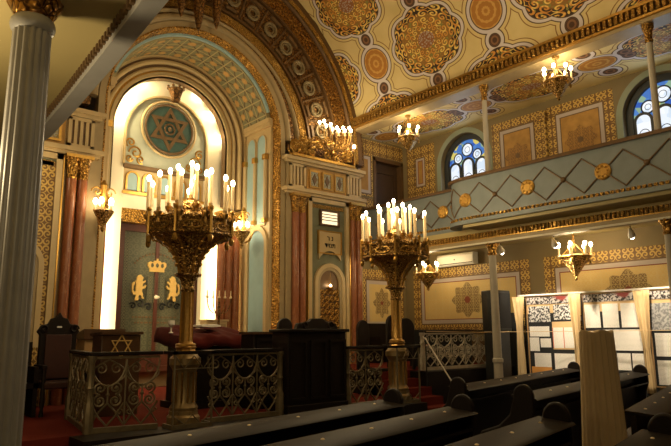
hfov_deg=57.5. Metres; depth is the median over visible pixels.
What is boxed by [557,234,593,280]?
chandelier
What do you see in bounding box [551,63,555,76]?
candle
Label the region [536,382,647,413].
shelf
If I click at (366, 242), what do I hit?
candle
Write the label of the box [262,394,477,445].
pew
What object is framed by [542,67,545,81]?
candle
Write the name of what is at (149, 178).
candle
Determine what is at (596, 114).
wall
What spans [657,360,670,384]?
paper sheet
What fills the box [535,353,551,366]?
paper sheet
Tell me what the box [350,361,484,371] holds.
floor
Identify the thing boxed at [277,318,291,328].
chair
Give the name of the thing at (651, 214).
beam
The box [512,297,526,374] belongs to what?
drape
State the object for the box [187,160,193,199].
candle
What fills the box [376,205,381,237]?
candle
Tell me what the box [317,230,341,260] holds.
tablet
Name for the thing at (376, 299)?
wall
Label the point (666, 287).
rail
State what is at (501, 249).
spot lamp
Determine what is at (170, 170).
candle
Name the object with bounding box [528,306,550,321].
photograph
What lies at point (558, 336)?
paper sheet
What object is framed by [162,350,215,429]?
railing
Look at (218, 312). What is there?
menorah
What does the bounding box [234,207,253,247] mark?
wall sconce
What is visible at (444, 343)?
railing
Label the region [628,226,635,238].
spot lamp
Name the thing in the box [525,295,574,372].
notice board
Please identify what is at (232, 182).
candle
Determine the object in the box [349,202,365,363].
column pair
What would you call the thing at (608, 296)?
print
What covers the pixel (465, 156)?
window
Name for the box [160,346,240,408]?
table
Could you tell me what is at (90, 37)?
ceiling
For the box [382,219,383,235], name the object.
candle
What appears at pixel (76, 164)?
column pair
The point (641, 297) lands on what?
drape
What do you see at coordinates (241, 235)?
basket
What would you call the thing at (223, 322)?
cabinet
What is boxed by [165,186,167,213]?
candle
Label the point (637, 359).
paper sheet
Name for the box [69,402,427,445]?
trim
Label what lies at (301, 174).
balustrade
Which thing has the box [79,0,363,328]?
arch
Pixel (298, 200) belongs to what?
column pair
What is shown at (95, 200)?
candle
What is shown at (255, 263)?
wall
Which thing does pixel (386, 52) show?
ceiling
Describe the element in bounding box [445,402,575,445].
pew
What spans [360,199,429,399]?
candelabrum
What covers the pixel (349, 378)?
railing
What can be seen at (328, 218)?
panel
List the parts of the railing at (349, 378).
post, handrail, rail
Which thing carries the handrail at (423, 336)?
on the steps
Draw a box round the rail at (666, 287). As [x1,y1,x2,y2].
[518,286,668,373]
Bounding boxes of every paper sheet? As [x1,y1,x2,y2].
[530,326,549,336]
[530,337,539,350]
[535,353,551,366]
[540,338,550,346]
[553,328,563,347]
[554,353,574,368]
[564,327,573,347]
[584,304,600,327]
[602,303,619,327]
[606,329,642,350]
[617,353,631,370]
[620,303,638,326]
[632,353,644,367]
[655,333,670,356]
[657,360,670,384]
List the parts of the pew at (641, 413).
seat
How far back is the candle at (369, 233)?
11.20 m
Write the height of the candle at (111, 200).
0.234 m
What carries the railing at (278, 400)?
on the trim at (409, 408)
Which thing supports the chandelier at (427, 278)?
hanging from the ceiling at (661, 197)
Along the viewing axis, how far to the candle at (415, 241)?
10.35 m
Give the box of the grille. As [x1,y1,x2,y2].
[498,293,511,327]
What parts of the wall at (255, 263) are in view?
panel moulding, blue panel, ledge moulding, panel moulding, blue panel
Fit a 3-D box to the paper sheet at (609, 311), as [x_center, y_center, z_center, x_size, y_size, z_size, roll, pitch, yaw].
[5.286,1.780,11.763,0.006,0.450,0.310,8,-13,-39]
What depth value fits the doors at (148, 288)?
13.64 m
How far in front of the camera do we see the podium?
9.18 m
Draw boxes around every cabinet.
[199,319,228,326]
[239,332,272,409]
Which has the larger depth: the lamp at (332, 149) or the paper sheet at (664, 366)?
the lamp at (332, 149)
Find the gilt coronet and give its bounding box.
[167,83,184,102]
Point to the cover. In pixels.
(204, 338)
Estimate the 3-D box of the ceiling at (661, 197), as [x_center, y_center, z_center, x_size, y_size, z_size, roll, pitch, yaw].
[5.972,-0.321,10.168,2.420,0.150,15.500,8,-13,-39]
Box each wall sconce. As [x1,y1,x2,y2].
[91,180,115,231]
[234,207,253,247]
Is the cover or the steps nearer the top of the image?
the cover
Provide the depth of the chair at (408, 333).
12.69 m
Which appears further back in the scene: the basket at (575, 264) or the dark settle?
the dark settle
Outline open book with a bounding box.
[193,324,221,327]
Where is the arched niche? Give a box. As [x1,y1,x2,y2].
[78,54,245,328]
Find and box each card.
[532,366,551,372]
[552,321,574,349]
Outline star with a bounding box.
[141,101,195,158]
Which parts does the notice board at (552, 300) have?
panel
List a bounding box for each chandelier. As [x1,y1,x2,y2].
[398,114,419,153]
[415,258,439,290]
[542,55,573,100]
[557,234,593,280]
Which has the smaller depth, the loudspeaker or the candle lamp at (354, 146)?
the loudspeaker
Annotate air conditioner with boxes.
[437,251,477,267]
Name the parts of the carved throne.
armrest, leg, seat, backrest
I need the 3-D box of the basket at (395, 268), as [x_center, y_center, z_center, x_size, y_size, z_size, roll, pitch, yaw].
[1.047,0.861,10.716,1.130,0.514,1.128,-6,-11,27]
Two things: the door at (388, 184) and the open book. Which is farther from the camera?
the door at (388, 184)
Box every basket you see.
[93,209,113,231]
[145,232,233,272]
[234,230,249,247]
[360,255,429,285]
[399,136,417,153]
[418,274,437,290]
[545,78,569,100]
[560,256,589,280]
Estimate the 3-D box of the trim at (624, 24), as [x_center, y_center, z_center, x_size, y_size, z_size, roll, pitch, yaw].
[5.526,-3.595,10.275,0.480,0.340,15.320,8,-13,-39]
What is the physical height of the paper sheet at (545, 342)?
0.180 m
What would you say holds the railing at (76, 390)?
on the floor at (51, 429)
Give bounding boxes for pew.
[95,388,404,445]
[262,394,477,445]
[443,361,579,435]
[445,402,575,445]
[481,364,649,445]
[614,413,670,445]
[625,385,670,436]
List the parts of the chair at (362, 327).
leg, backrest, seat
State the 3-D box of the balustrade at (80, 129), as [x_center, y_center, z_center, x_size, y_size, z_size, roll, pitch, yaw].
[-5.320,-1.735,10.620,2.220,0.570,0.060,8,-13,-39]
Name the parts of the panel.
milk glass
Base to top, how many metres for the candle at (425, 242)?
0.685 m
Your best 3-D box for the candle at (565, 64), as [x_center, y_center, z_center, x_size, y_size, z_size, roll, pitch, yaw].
[4.277,-2.852,11.364,0.069,0.279,0.069,8,-13,-39]
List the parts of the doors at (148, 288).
door, panel, crown, panel, door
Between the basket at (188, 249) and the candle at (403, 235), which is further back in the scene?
the candle at (403, 235)
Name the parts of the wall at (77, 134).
bay frame, frieze panel frame, frieze panel, cornice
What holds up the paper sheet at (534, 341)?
attached to the notice board at (552, 300)
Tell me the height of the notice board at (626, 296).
2.340 m
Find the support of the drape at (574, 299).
hanging from the rail at (666, 287)
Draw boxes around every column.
[0,0,63,445]
[479,84,503,378]
[641,22,670,300]
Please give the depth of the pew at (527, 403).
7.80 m
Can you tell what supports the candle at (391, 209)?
on the candelabrum at (395, 253)
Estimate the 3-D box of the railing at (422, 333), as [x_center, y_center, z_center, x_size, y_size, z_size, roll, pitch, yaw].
[2.503,2.570,12.470,2.290,0.762,0.120,8,-13,-39]
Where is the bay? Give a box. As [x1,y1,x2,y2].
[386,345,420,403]
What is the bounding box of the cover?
[154,325,241,349]
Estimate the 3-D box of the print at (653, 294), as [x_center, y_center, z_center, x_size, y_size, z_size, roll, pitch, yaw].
[6.122,1.255,10.856,0.012,0.150,1.140,8,-13,-39]
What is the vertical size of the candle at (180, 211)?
0.685 m
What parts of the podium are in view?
panel moulding, panel moulding, panel moulding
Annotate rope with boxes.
[426,330,670,331]
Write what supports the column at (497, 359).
on the floor
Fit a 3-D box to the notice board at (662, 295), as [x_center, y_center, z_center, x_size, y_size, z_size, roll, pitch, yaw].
[6.149,2.316,10.681,0.062,2.340,1.180,8,-13,-39]
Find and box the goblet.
[168,320,174,332]
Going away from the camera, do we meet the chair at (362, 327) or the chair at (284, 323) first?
the chair at (284, 323)
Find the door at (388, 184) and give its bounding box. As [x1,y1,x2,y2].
[373,156,403,205]
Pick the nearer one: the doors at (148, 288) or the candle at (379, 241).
the candle at (379, 241)
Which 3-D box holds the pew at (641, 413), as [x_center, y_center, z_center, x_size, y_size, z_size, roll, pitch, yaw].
[3.927,2.391,7.325,0.670,1.035,4.935,-7,-12,34]
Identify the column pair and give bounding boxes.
[50,152,94,405]
[289,192,310,328]
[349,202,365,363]
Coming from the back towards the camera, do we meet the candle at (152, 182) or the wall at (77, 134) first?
the wall at (77, 134)
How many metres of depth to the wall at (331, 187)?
14.49 m
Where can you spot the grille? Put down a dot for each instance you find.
(504, 298)
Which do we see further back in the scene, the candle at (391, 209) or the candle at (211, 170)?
the candle at (391, 209)
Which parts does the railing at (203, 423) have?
rail, handrail, post, rail, handrail, post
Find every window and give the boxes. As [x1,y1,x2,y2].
[444,134,484,189]
[626,73,670,136]
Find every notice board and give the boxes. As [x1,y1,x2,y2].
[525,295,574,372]
[581,291,649,396]
[649,289,670,391]
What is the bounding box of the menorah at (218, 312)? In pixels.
[206,290,231,324]
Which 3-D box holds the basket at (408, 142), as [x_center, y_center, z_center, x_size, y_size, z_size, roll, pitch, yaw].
[1.750,-1.843,14.613,0.411,0.380,0.475,-7,-12,32]
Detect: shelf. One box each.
[396,428,472,445]
[471,377,579,400]
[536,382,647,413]
[540,441,570,445]
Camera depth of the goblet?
9.70 m
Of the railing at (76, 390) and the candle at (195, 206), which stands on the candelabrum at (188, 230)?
the candle at (195, 206)
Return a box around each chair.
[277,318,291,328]
[356,320,387,394]
[386,315,415,366]
[402,318,429,369]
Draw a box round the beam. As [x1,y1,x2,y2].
[363,203,670,261]
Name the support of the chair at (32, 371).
on the floor at (51, 429)
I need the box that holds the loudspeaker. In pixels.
[481,290,511,379]
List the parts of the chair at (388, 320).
backrest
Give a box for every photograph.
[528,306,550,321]
[553,304,570,319]
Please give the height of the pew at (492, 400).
1.035 m
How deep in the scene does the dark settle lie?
15.17 m
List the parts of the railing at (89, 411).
post, rail, handrail, rail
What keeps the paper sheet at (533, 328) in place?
attached to the notice board at (552, 300)
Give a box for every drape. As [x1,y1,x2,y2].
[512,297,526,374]
[568,294,580,365]
[579,330,627,445]
[632,290,655,393]
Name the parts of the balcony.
moulding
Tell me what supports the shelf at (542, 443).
attached to the pew at (555, 425)
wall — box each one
[30,108,106,405]
[83,76,116,328]
[121,222,197,387]
[228,117,272,331]
[281,154,366,363]
[356,137,406,323]
[402,61,670,395]
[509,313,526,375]
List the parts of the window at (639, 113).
lancet pane, roundel pane, roundel pane, lancet pane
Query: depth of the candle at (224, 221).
8.08 m
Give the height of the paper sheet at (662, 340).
0.410 m
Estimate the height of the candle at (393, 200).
0.685 m
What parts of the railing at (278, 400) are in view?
rail, rail, handrail, post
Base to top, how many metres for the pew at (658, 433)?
1.035 m
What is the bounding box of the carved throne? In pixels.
[34,313,86,417]
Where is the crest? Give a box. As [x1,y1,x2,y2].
[288,135,354,168]
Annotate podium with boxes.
[269,329,349,414]
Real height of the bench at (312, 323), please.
1.420 m
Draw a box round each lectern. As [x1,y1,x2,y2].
[76,329,125,408]
[90,332,143,416]
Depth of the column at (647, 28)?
10.19 m
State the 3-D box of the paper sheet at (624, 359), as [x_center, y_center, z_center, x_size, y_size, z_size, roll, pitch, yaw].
[5.414,2.600,11.468,0.006,0.310,0.250,8,-13,-39]
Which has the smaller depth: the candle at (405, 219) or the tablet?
the candle at (405, 219)
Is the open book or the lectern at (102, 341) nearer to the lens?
the lectern at (102, 341)
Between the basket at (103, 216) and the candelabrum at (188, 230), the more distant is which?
the basket at (103, 216)
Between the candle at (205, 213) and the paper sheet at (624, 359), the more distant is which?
the paper sheet at (624, 359)
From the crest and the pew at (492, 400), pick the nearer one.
the pew at (492, 400)
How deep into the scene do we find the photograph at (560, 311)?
12.54 m
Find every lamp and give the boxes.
[318,119,351,154]
[328,273,332,290]
[352,145,355,168]
[499,243,504,254]
[551,236,557,247]
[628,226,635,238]
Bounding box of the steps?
[371,370,444,409]
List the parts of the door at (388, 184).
moulding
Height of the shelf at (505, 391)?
0.045 m
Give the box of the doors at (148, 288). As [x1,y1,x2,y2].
[115,223,196,371]
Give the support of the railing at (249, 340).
on the floor at (51, 429)
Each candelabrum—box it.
[144,160,235,424]
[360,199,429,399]
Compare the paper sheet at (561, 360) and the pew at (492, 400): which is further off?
the paper sheet at (561, 360)
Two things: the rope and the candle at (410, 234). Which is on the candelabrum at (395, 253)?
the candle at (410, 234)
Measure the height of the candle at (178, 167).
0.685 m
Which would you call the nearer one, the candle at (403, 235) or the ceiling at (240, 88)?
the candle at (403, 235)
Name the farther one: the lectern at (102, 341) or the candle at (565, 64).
the candle at (565, 64)
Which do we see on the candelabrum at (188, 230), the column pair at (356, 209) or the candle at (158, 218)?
the candle at (158, 218)
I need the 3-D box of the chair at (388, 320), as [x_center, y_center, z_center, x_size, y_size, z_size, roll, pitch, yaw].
[1.395,2.514,13.068,0.510,1.100,0.400,-10,-14,43]
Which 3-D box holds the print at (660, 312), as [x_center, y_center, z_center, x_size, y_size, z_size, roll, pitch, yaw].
[5.943,1.682,10.989,0.006,0.500,0.530,8,-13,-39]
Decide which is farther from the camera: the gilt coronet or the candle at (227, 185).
the gilt coronet
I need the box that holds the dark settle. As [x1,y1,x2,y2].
[368,323,409,362]
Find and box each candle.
[93,198,97,209]
[99,197,103,208]
[109,198,113,209]
[144,175,151,225]
[150,181,154,215]
[154,170,162,222]
[165,168,172,212]
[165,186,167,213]
[173,164,180,208]
[177,168,183,220]
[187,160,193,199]
[192,164,199,210]
[202,170,209,221]
[208,168,213,210]
[221,175,228,224]
[227,185,228,213]
[228,180,235,221]
[361,214,364,245]
[364,211,368,249]
[368,217,370,240]
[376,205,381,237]
[377,208,381,247]
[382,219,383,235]
[386,202,391,238]
[390,209,392,229]
[391,199,395,229]
[396,207,400,246]
[401,202,405,238]
[404,207,406,235]
[408,205,412,239]
[412,208,417,247]
[422,211,427,249]
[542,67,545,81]
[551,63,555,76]
[557,243,560,256]
[564,62,567,76]
[568,241,572,254]
[569,66,573,79]
[583,240,587,254]
[589,242,593,255]
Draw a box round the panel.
[319,209,339,227]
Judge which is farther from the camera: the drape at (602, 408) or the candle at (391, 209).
the candle at (391, 209)
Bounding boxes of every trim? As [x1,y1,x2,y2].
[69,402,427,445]
[353,0,670,134]
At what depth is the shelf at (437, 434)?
5.15 m
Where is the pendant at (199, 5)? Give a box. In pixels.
[177,0,223,30]
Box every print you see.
[526,296,568,304]
[582,292,633,301]
[649,290,669,298]
[650,302,670,329]
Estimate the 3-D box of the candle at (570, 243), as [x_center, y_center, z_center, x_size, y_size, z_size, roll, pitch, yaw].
[4.486,0.476,11.684,0.069,0.279,0.069,8,-13,-39]
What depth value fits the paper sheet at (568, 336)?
12.35 m
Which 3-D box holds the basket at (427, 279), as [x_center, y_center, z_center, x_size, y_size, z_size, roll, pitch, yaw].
[2.226,1.426,14.707,0.444,0.408,0.513,-7,-12,32]
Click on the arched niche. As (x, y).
(142, 81)
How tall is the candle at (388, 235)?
0.685 m
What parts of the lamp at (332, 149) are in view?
stem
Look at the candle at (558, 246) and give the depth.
11.89 m
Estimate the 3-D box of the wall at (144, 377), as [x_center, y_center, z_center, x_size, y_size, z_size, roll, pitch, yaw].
[-4.260,0.062,14.294,4.400,8.200,0.200,8,-13,-39]
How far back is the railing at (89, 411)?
7.45 m
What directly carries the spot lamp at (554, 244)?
hanging from the ceiling at (661, 197)
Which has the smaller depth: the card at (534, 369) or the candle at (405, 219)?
the candle at (405, 219)
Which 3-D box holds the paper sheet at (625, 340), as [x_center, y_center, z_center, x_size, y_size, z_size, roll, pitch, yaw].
[5.411,2.206,11.539,0.006,0.390,0.730,8,-13,-39]
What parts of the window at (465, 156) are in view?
lancet pane, roundel pane, roundel pane, lancet pane, roundel pane, lancet pane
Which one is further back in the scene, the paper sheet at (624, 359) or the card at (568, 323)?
the card at (568, 323)
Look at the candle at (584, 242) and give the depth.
11.64 m
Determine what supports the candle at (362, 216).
on the candelabrum at (395, 253)
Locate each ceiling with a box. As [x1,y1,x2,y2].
[0,0,168,147]
[112,37,270,128]
[298,0,645,116]
[361,23,670,146]
[412,190,670,254]
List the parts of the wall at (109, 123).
ledge moulding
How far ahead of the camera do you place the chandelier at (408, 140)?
14.53 m
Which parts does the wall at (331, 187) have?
frieze panel frame, frieze panel, cornice, frieze panel frame, frieze panel, bay frame, frieze panel frame, frieze panel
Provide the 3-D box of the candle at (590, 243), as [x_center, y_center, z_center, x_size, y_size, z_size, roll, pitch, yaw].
[4.945,0.501,11.838,0.069,0.279,0.069,8,-13,-39]
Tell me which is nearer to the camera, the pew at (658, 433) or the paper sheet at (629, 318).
the pew at (658, 433)
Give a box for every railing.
[64,350,89,431]
[82,351,162,434]
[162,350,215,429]
[205,348,283,421]
[346,345,385,404]
[419,330,485,370]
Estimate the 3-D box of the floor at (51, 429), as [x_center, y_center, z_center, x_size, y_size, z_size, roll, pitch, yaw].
[-3.006,3.381,10.909,8.000,0.450,5.980,8,-13,-39]
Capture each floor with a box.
[22,386,382,445]
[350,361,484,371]
[350,366,513,403]
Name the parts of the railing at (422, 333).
post, handrail, rail, rail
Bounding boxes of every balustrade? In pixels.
[66,115,94,149]
[289,162,360,197]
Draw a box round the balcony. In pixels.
[362,126,670,242]
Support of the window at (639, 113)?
in the wall at (596, 114)
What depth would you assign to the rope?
11.94 m
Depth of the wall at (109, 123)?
11.63 m
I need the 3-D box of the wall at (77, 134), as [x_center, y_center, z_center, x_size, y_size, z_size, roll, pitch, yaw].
[-5.402,0.654,10.372,2.480,5.660,0.660,8,-13,-39]
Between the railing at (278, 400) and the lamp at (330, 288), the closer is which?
the railing at (278, 400)
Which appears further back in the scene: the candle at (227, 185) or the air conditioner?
the air conditioner
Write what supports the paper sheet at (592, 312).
attached to the notice board at (626, 296)
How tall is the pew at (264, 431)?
1.035 m
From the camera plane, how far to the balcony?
10.90 m
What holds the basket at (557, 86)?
on the chandelier at (557, 85)
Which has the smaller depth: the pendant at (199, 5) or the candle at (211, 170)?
the candle at (211, 170)
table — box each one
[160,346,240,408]
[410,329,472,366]
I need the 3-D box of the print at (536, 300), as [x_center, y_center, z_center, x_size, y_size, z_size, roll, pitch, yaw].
[4.473,1.613,12.780,0.012,0.150,1.100,8,-13,-39]
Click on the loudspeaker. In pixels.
(504, 296)
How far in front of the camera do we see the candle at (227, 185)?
8.71 m
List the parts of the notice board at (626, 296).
frame, panel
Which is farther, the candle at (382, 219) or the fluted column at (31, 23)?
the candle at (382, 219)
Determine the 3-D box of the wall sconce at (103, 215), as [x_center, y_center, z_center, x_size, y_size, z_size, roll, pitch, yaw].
[-4.184,-0.306,11.010,0.436,0.960,0.407,-2,-10,9]
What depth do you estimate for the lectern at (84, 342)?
9.74 m
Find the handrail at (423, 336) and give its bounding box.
[423,336,450,386]
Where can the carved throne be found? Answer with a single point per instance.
(58, 336)
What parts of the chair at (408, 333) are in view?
backrest, leg, seat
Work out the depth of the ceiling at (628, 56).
13.16 m
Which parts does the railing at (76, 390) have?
post, rail, rail, handrail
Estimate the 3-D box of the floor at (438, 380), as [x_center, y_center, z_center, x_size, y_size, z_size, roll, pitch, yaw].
[1.523,3.626,13.602,4.000,0.860,3.500,8,-13,-39]
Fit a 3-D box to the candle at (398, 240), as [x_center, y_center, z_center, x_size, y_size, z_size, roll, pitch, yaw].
[1.046,0.064,10.290,0.097,0.685,0.097,8,-13,-39]
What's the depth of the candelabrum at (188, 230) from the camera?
7.95 m
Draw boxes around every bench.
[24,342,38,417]
[294,318,337,328]
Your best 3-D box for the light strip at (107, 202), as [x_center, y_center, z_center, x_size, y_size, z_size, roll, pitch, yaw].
[-4.970,1.383,12.293,0.642,4.000,0.305,8,-13,-39]

